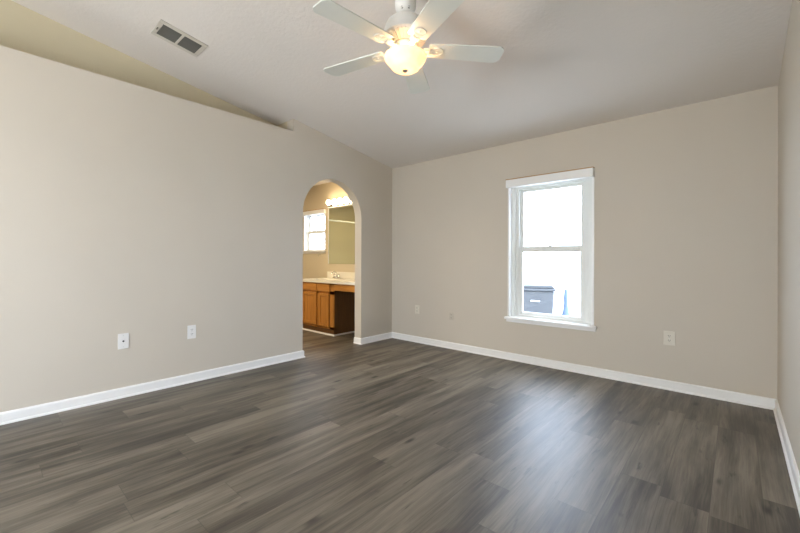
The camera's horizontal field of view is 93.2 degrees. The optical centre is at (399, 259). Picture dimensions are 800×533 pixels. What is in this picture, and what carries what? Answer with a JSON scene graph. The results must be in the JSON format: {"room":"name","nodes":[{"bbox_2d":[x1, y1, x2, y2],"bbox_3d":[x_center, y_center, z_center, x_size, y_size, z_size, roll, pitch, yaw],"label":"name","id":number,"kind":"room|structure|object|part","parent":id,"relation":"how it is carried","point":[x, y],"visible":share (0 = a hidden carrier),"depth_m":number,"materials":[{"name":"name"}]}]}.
{"room":"empty bedroom","nodes":[
{"label":"empty bedroom","id":0,"kind":"room"},
{"bbox_2d":[0,0,276,125],"bbox_3d":[-3.135,-1.927,2.817,0.100,0.994,5.042,0,0,42],"label":"wall","id":1,"kind":"structure","parent":0,"point":[23,29],"depth_m":3.23,"materials":[{"name":"beige paint"}]},
{"bbox_2d":[0,45,391,411],"bbox_3d":[-2.364,-0.245,3.185,0.130,2.776,6.622,0,0,42],"label":"wall","id":2,"kind":"structure","parent":0,"point":[149,215],"depth_m":3.27,"materials":[{"name":"beige paint"}]},
{"bbox_2d":[118,333,128,348],"bbox_3d":[-2.301,0.676,3.148,0.016,0.128,0.076,0,0,42],"label":"cable jack","id":3,"kind":"object","parent":2,"relation":"attached to","point":[123,339],"visible":1,"depth_m":3.15,"materials":[{"name":"white plastic"}]},
{"bbox_2d":[0,350,304,424],"bbox_3d":[-2.865,1.100,2.607,0.154,0.083,5.097,0,0,42],"label":"baseboard","id":4,"kind":"structure","parent":2,"relation":"attached to","point":[25,413],"depth_m":3.19,"materials":[{"name":"white paint"}]},
{"bbox_2d":[187,325,195,338],"bbox_3d":[-1.952,0.674,3.546,0.010,0.126,0.074,0,0,42],"label":"power outlet","id":5,"kind":"object","parent":2,"relation":"attached to","point":[191,329],"visible":1,"depth_m":3.54,"materials":[{"name":"white plastic"}]},
{"bbox_2d":[277,122,286,128],"bbox_3d":[-1.375,-1.527,4.558,0.221,0.205,0.100,0,0,42],"label":"wall","id":6,"kind":"structure","parent":0,"point":[283,125],"depth_m":4.50,"materials":[{"name":"beige paint"}]},
{"bbox_2d":[0,330,799,532],"bbox_3d":[-1.973,1.194,2.834,7.490,0.100,6.922,0,0,42],"label":"floor","id":7,"kind":"structure","parent":0,"point":[391,435],"depth_m":2.22,"materials":[{"name":"grey laminate"}]},
{"bbox_2d":[303,282,354,334],"bbox_3d":[-0.918,0.752,5.964,1.389,0.790,0.538,0,0,42],"label":"vanity cabinet","id":8,"kind":"object","parent":7,"relation":"on","point":[327,308],"visible":0.83,"depth_m":5.88,"materials":[{"name":"brown wood"}]},
{"bbox_3d":[-1.451,0.767,6.094,0.274,0.411,0.008,0,0,42],"label":"door panel","id":9,"kind":"part","parent":8,"relation":"part of","materials":[{"name":"brown wood"}]},
{"bbox_3d":[-1.452,0.427,6.091,0.370,0.114,0.018,0,0,42],"label":"drawer","id":10,"kind":"part","parent":8,"relation":"part of","materials":[{"name":"brown wood"}]},
{"bbox_3d":[-1.453,0.767,6.091,0.370,0.507,0.018,0,0,42],"label":"door","id":11,"kind":"part","parent":8,"relation":"part of","materials":[{"name":"brown wood"}]},
{"bbox_3d":[-1.294,0.706,5.976,0.810,0.700,0.020,0,0,42],"label":"frame","id":12,"kind":"part","parent":8,"relation":"part of","materials":[{"name":"brown wood"}]},
{"bbox_3d":[-1.187,0.428,5.856,0.320,0.114,0.018,0,0,42],"label":"drawer","id":13,"kind":"part","parent":8,"relation":"part of","materials":[{"name":"brown wood"}]},
{"bbox_3d":[-1.180,0.768,5.849,0.260,0.507,0.018,0,0,42],"label":"door","id":14,"kind":"part","parent":8,"relation":"part of","materials":[{"name":"brown wood"}]},
{"bbox_3d":[-1.178,0.768,5.851,0.164,0.411,0.008,0,0,42],"label":"door panel","id":15,"kind":"part","parent":8,"relation":"part of","materials":[{"name":"brown wood"}]},
{"bbox_2d":[303,271,354,284],"bbox_3d":[-0.930,0.318,5.968,1.415,0.232,0.550,0,0,42],"label":"countertop","id":16,"kind":"structure","parent":8,"relation":"on","point":[346,278],"depth_m":6.10,"materials":[{"name":"beige stone"}]},
{"bbox_2d":[331,271,339,278],"bbox_3d":[-1.092,0.248,6.301,0.150,0.130,0.138,0,0,42],"label":"faucet","id":17,"kind":"object","parent":16,"relation":"on","point":[336,274],"visible":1,"depth_m":6.30,"materials":[{"name":"silver metal"}]},
{"bbox_3d":[-0.788,0.411,5.504,0.532,0.083,0.017,0,0,42],"label":"apron drawer","id":18,"kind":"part","parent":8,"relation":"part of","materials":[{"name":"brown wood"}]},
{"bbox_2d":[11,0,791,185],"bbox_3d":[-1.964,-1.952,2.834,7.490,1.226,6.922,0,0,42],"label":"ceiling","id":19,"kind":"structure","parent":0,"point":[563,65],"depth_m":3.06,"materials":[{"name":"white paint"}]},
{"bbox_2d":[150,19,207,56],"bbox_3d":[-1.834,-1.836,3.151,0.266,0.062,0.356,0,0,42],"label":"ceiling vent","id":20,"kind":"object","parent":19,"relation":"in","point":[165,31],"visible":1,"depth_m":3.14,"materials":[{"name":"white metal"}]},
{"bbox_3d":[-1.884,-1.847,3.092,0.171,0.008,0.133,0,-9,42],"label":"louvre panel","id":21,"kind":"part","parent":20,"relation":"part of","materials":[{"name":"metal"}]},
{"bbox_3d":[-1.781,-1.822,3.208,0.171,0.008,0.133,0,-9,42],"label":"louvre panel","id":22,"kind":"part","parent":20,"relation":"part of","materials":[{"name":"metal"}]},
{"bbox_2d":[313,0,503,93],"bbox_3d":[0.002,-1.462,2.283,1.168,0.655,1.150,0,0,42],"label":"ceiling fan","id":23,"kind":"object","parent":19,"relation":"hanging from","point":[405,32],"visible":1,"depth_m":2.21,"materials":[{"name":"white wood"}]},
{"bbox_3d":[-0.242,-1.280,2.045,0.464,0.024,0.153,0,0,-42],"label":"blade","id":24,"kind":"part","parent":23,"relation":"part of","materials":[{"name":"white wood"}]},
{"bbox_3d":[-0.290,-1.280,2.479,0.464,0.024,0.153,0,0,30],"label":"blade","id":25,"kind":"part","parent":23,"relation":"part of","materials":[{"name":"white wood"}]},
{"bbox_3d":[0.033,-1.193,2.295,0.257,0.092,0.251,0,0,42],"label":"lamp shade","id":26,"kind":"part","parent":23,"relation":"part of","materials":[{"name":"white glass"}]},
{"bbox_3d":[0.109,-1.279,2.659,0.153,0.024,0.464,0,0,12],"label":"blade","id":27,"kind":"part","parent":23,"relation":"part of","materials":[{"name":"white wood"}]},
{"bbox_3d":[0.186,-1.278,1.956,0.153,0.024,0.464,0,0,-24],"label":"blade","id":28,"kind":"part","parent":23,"relation":"part of","materials":[{"name":"white wood"}]},
{"bbox_3d":[0.403,-1.278,2.335,0.464,0.024,0.153,0,0,-6],"label":"blade","id":29,"kind":"part","parent":23,"relation":"part of","materials":[{"name":"white wood"}]},
{"bbox_2d":[303,85,777,398],"bbox_3d":[0.280,-0.149,5.366,7.490,2.600,0.150,0,0,42],"label":"wall","id":30,"kind":"structure","parent":0,"point":[686,197],"depth_m":3.54,"materials":[{"name":"beige paint"}]},
{"bbox_2d":[303,214,325,253],"bbox_3d":[-1.550,-0.495,6.942,0.740,0.758,0.165,0,0,42],"label":"window","id":31,"kind":"structure","parent":30,"relation":"in","point":[307,249],"depth_m":7.11,"materials":[{"name":"white paint"}]},
{"bbox_3d":[-1.509,-0.506,6.965,0.626,0.696,0.075,0,0,42],"label":"frame","id":32,"kind":"part","parent":31,"relation":"part of","materials":[{"name":"plastic"}]},
{"bbox_2d":[303,208,325,215],"bbox_3d":[-1.590,-0.864,6.892,0.721,0.088,0.051,0,0,42],"label":"blind valance","id":33,"kind":"object","parent":31,"relation":"attached to","point":[323,210],"visible":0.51,"depth_m":6.82,"materials":[{"name":"white paint"}]},
{"bbox_3d":[-1.554,-0.145,6.938,0.740,0.058,0.155,0,0,42],"label":"sill","id":34,"kind":"part","parent":31,"relation":"part of","materials":[{"name":"white paint"}]},
{"bbox_3d":[-1.510,-0.358,6.965,0.566,0.369,0.023,0,0,42],"label":"sash","id":35,"kind":"part","parent":31,"relation":"part of","materials":[{"name":"glass"}]},
{"bbox_3d":[-1.492,-0.664,6.983,0.566,0.351,0.023,0,0,42],"label":"sash","id":36,"kind":"part","parent":31,"relation":"part of","materials":[{"name":"glass"}]},
{"bbox_2d":[303,328,354,335],"bbox_3d":[-1.125,1.136,6.153,0.830,0.022,0.534,0,0,42],"label":"trim","id":37,"kind":"structure","parent":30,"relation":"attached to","point":[303,328],"depth_m":5.88,"materials":[{"name":"white paint"}]},
{"bbox_2d":[326,197,351,207],"bbox_3d":[-1.034,-0.972,6.340,0.680,0.142,0.139,0,0,42],"label":"light bar","id":38,"kind":"object","parent":30,"relation":"attached to","point":[345,201],"visible":0.98,"depth_m":6.33,"materials":[{"name":"silver metal"}]},
{"bbox_2d":[327,271,354,278],"bbox_3d":[-0.746,0.259,6.159,1.395,0.112,0.020,0,0,42],"label":"backsplash","id":39,"kind":"structure","parent":30,"relation":"attached to","point":[343,275],"depth_m":6.30,"materials":[{"name":"beige stone"}]},
{"bbox_2d":[328,206,354,263],"bbox_3d":[-0.739,-0.410,6.162,1.372,0.964,0.011,0,0,42],"label":"wall mirror","id":40,"kind":"object","parent":30,"relation":"attached to","point":[341,221],"visible":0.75,"depth_m":6.38,"materials":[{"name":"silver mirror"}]},
{"bbox_2d":[415,305,418,313],"bbox_3d":[0.240,0.693,5.291,0.074,0.118,0.010,0,0,42],"label":"power outlet","id":41,"kind":"object","parent":30,"relation":"attached to","point":[416,306],"visible":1,"depth_m":5.29,"materials":[{"name":"beige plastic"}]},
{"bbox_2d":[449,312,453,319],"bbox_3d":[0.667,0.728,4.911,0.072,0.098,0.010,0,0,42],"label":"power outlet","id":42,"kind":"object","parent":30,"relation":"attached to","point":[451,314],"visible":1,"depth_m":4.91,"materials":[{"name":"beige plastic"}]},
{"bbox_2d":[504,177,596,331],"bbox_3d":[1.626,-0.080,4.120,0.975,1.590,0.165,0,0,42],"label":"window","id":43,"kind":"structure","parent":30,"relation":"in","point":[516,196],"depth_m":4.13,"materials":[{"name":"white paint"}]},
{"bbox_2d":[506,167,594,187],"bbox_3d":[1.582,-0.879,4.075,0.934,0.097,0.051,0,0,42],"label":"blind valance","id":44,"kind":"object","parent":43,"relation":"attached to","point":[588,172],"visible":1,"depth_m":4.02,"materials":[{"name":"white paint"}]},
{"bbox_3d":[1.620,0.686,4.116,0.975,0.058,0.155,0,0,42],"label":"sill","id":45,"kind":"part","parent":43,"relation":"part of","materials":[{"name":"white paint"}]},
{"bbox_3d":[1.652,0.241,4.154,0.709,0.778,0.023,0,0,42],"label":"sash","id":46,"kind":"part","parent":43,"relation":"part of","materials":[{"name":"glass"}]},
{"bbox_3d":[1.671,-0.453,4.173,0.709,0.718,0.023,0,0,42],"label":"sash","id":47,"kind":"part","parent":43,"relation":"part of","materials":[{"name":"glass"}]},
{"bbox_2d":[353,332,775,409],"bbox_3d":[1.135,1.112,4.073,4.188,0.083,0.643,0,0,42],"label":"baseboard","id":48,"kind":"structure","parent":30,"relation":"attached to","point":[719,394],"depth_m":3.74,"materials":[{"name":"white paint"}]},
{"bbox_2d":[663,331,674,345],"bbox_3d":[2.400,0.698,3.372,0.086,0.126,0.010,0,0,42],"label":"power outlet","id":49,"kind":"object","parent":30,"relation":"attached to","point":[669,336],"visible":1,"depth_m":3.37,"materials":[{"name":"beige plastic"}]},
{"bbox_2d":[777,0,799,473],"bbox_3d":[0.776,-0.630,0.397,0.150,3.565,6.622,0,0,42],"label":"wall","id":50,"kind":"structure","parent":0,"point":[788,334],"depth_m":2.26,"materials":[{"name":"beige paint"}]},
{"bbox_2d":[773,399,799,515],"bbox_3d":[1.138,1.112,0.941,0.024,0.083,5.322,0,0,42],"label":"baseboard","id":51,"kind":"structure","parent":50,"relation":"attached to","point":[792,467],"depth_m":2.15,"materials":[{"name":"white paint"}]},
{"label":"outside","id":52,"kind":"structure","parent":0,"visible":0},
{"bbox_2d":[523,269,579,316],"bbox_3d":[17.599,1.451,27.347,70.000,0.100,55.728,0,0,42],"label":"ground","id":53,"kind":"structure","parent":52,"point":[561,279],"depth_m":23.10,"materials":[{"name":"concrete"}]},
{"bbox_2d":[523,283,555,313],"bbox_3d":[2.576,0.907,7.062,0.605,0.900,0.617,0,0,21],"label":"trash bin","id":54,"kind":"object","parent":53,"relation":"on","point":[537,298],"visible":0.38,"depth_m":6.82,"materials":[{"name":"grey plastic"}]},
{"bbox_3d":[2.582,0.507,7.074,0.605,0.100,0.590,0,0,21],"label":"lid","id":55,"kind":"part","parent":54,"relation":"part of","materials":[{"name":"grey plastic"}]},
{"bbox_2d":[561,289,569,315],"bbox_3d":[2.953,0.936,6.738,0.222,0.845,0.222,0,0,42],"label":"ornament","id":56,"kind":"object","parent":53,"relation":"on","point":[565,312],"visible":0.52,"depth_m":6.71,"materials":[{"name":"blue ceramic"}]}
]}

